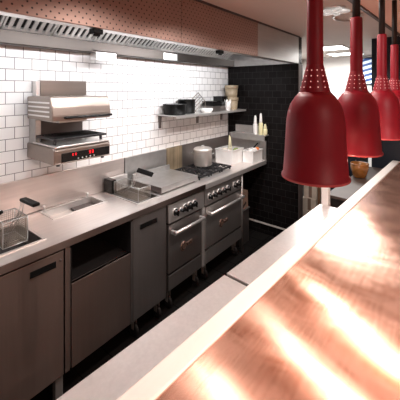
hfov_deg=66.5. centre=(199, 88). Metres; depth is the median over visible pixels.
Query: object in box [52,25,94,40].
grease filter
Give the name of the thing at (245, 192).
cardboard box
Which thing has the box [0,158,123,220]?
backsplash panel
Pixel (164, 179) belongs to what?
griddle
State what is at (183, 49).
grease filter
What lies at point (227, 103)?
cup
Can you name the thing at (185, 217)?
range
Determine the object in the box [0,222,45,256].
tank
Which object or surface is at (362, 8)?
trim
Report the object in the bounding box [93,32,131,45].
grease filter
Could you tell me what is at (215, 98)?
tin
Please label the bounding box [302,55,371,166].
wall
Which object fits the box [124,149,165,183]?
backsplash panel
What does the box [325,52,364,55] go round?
recessed light
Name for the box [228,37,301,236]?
wall
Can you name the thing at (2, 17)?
grease filter
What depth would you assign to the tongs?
3.58 m
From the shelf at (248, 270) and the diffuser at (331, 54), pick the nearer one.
the shelf at (248, 270)
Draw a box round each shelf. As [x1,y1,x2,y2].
[158,109,245,127]
[227,204,336,285]
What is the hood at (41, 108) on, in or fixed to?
attached to the grill
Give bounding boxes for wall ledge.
[230,124,268,141]
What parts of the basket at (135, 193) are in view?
handle, frame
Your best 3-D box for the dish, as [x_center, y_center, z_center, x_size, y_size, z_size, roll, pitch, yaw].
[0.073,0.233,3.337,0.142,0.042,0.142,0,0,39]
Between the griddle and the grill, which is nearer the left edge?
the grill
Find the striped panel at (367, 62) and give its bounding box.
[363,57,371,84]
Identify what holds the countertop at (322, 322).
on the floor
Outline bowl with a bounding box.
[350,161,368,177]
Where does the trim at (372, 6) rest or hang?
attached to the wall at (391, 149)
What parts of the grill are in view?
wall plate, wall plate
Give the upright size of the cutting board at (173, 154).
0.240 m
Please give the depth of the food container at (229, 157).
3.48 m
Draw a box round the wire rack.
[192,92,205,111]
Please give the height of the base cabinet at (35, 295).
0.860 m
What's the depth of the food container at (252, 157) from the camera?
3.52 m
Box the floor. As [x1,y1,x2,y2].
[30,185,303,399]
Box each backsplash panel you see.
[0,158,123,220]
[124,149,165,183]
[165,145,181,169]
[182,135,228,166]
[231,138,265,159]
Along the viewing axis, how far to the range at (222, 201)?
2.93 m
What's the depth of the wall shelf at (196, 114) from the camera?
3.17 m
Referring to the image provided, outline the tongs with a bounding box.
[228,133,231,149]
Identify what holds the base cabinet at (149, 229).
on the floor
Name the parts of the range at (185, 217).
knob, oven door, kick drawer, control panel, knob, handle, knob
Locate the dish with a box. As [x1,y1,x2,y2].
[200,108,212,112]
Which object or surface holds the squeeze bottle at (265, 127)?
on the wall ledge
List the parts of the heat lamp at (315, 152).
stem, lamp shade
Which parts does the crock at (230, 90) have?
lid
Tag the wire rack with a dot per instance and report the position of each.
(198, 92)
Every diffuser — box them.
[323,46,347,50]
[328,53,349,55]
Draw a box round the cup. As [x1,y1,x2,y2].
[224,99,230,109]
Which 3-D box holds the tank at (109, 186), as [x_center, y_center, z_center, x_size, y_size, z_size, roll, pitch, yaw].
[-0.553,0.894,2.461,0.435,0.319,0.234,0,0,39]
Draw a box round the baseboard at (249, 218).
[249,218,285,229]
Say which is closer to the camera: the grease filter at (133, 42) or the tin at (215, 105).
the grease filter at (133, 42)
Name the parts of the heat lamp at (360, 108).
cord, stem, lamp shade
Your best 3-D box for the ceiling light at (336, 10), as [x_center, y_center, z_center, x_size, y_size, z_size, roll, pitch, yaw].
[0.982,-0.567,2.221,0.200,0.046,0.193,0,0,39]
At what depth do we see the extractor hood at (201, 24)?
2.00 m
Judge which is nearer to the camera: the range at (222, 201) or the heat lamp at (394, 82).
the heat lamp at (394, 82)
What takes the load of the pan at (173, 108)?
on the wall shelf at (196, 114)
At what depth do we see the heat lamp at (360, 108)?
0.91 m
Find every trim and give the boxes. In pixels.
[298,64,302,219]
[347,0,399,36]
[360,0,399,32]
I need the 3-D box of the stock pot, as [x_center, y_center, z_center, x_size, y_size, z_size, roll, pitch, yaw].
[0.030,0.707,3.265,0.211,0.213,0.204,0,0,-39]
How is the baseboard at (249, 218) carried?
attached to the wall at (267, 90)
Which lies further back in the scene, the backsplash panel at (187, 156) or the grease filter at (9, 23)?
the backsplash panel at (187, 156)
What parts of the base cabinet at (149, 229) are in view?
handle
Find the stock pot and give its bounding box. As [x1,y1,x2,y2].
[191,145,213,166]
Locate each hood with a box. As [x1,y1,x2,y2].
[0,0,299,67]
[28,95,111,122]
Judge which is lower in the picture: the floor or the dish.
the floor
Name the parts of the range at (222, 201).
oven door, kick drawer, control panel, handle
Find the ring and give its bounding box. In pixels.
[332,12,362,21]
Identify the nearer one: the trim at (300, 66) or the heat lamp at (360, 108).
the heat lamp at (360, 108)
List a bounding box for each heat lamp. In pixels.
[281,0,350,187]
[338,0,383,157]
[371,0,399,140]
[389,0,399,103]
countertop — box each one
[0,157,266,274]
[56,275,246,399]
[116,160,399,399]
[330,167,381,207]
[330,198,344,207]
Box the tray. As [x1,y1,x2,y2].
[33,137,109,148]
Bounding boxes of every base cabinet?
[0,246,69,399]
[70,221,132,367]
[129,206,165,336]
[330,156,367,190]
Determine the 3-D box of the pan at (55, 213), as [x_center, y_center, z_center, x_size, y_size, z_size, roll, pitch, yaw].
[-0.909,0.855,2.201,0.206,0.089,0.404,0,0,39]
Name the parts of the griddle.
plate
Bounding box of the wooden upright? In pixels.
[318,187,320,204]
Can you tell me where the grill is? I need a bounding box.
[27,80,111,166]
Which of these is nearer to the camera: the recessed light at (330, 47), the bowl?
the bowl
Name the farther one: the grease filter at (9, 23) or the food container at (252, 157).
the food container at (252, 157)
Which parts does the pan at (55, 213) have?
tank, drain plate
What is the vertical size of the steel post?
1.200 m
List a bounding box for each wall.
[0,27,227,183]
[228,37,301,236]
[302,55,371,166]
[372,36,399,168]
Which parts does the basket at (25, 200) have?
frame, handle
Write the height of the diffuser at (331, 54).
0.008 m
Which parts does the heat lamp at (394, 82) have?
stem, cord, lamp shade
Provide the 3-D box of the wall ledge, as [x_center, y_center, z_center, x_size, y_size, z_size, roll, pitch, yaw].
[0.600,0.533,3.760,0.485,0.163,0.115,0,0,39]
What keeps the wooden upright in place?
on the floor
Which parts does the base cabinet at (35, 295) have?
handle, leg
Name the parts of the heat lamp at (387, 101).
stem, cord, lamp shade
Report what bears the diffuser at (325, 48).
attached to the recessed light at (330, 47)
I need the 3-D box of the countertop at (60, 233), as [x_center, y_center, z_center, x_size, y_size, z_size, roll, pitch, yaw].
[-0.773,1.282,2.132,0.563,0.936,4.371,0,0,39]
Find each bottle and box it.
[253,115,257,133]
[259,113,262,134]
[263,124,266,134]
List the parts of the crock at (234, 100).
lid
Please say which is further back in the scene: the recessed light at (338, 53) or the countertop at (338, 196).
the recessed light at (338, 53)
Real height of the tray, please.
0.012 m
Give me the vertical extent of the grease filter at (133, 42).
0.210 m
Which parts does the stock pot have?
lid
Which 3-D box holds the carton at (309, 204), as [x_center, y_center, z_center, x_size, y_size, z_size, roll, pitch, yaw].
[1.463,1.470,3.973,0.170,0.159,0.242,0,0,39]
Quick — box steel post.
[321,187,329,205]
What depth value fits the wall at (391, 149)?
3.47 m
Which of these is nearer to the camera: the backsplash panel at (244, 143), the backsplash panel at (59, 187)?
the backsplash panel at (59, 187)
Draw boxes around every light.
[91,50,116,61]
[323,5,350,15]
[323,44,349,50]
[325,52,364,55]
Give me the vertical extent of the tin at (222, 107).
0.105 m
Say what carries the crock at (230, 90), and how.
on the crock at (234, 100)
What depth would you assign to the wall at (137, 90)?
2.65 m
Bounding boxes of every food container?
[215,145,243,164]
[242,147,262,163]
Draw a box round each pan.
[39,192,106,219]
[163,103,186,114]
[178,99,195,113]
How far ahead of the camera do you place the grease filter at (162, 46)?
2.90 m
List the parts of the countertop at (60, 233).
burner grate, burner grate, burner grate, burner grate, burner grate, leg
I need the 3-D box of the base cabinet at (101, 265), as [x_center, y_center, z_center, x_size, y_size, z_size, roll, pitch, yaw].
[-0.805,1.327,2.077,0.524,0.845,0.444,0,0,39]
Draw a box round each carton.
[303,196,317,210]
[304,185,317,198]
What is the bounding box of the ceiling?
[202,0,397,58]
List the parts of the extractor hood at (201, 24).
panel, joint plate, panel, ceiling moulding, panel, panel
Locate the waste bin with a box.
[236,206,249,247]
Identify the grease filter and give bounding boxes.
[0,15,4,26]
[1,16,57,34]
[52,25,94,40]
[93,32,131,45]
[126,37,158,48]
[153,42,181,52]
[176,45,200,54]
[196,49,215,56]
[212,52,232,58]
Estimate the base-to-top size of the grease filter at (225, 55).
0.210 m
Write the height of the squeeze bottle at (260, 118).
0.255 m
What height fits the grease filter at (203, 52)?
0.210 m
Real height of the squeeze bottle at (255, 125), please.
0.225 m
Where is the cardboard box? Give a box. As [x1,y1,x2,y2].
[240,189,247,208]
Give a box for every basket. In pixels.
[0,197,39,249]
[114,168,153,202]
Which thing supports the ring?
attached to the ceiling
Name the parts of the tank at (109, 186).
tank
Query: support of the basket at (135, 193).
in the tank at (109, 186)
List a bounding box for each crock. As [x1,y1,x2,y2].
[225,85,237,96]
[228,97,237,109]
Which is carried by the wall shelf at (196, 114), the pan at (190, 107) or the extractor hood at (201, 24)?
the pan at (190, 107)
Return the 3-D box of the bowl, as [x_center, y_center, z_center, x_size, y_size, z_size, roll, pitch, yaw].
[1.627,0.827,3.111,0.174,0.144,0.174,0,0,39]
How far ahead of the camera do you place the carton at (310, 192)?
3.87 m
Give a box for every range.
[163,190,205,307]
[199,175,244,278]
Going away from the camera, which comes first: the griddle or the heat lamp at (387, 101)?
the heat lamp at (387, 101)
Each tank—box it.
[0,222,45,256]
[104,173,159,204]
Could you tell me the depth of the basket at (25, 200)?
1.65 m
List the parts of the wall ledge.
plate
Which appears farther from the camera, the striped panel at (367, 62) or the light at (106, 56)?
the striped panel at (367, 62)
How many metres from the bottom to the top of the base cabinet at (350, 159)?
1.180 m
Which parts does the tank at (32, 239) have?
tank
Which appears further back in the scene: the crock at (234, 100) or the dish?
the crock at (234, 100)
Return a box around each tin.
[202,101,220,111]
[213,96,227,100]
[220,101,224,110]
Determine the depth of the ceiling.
2.59 m
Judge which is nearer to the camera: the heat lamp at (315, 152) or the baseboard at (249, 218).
the heat lamp at (315, 152)
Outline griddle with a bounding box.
[132,164,197,193]

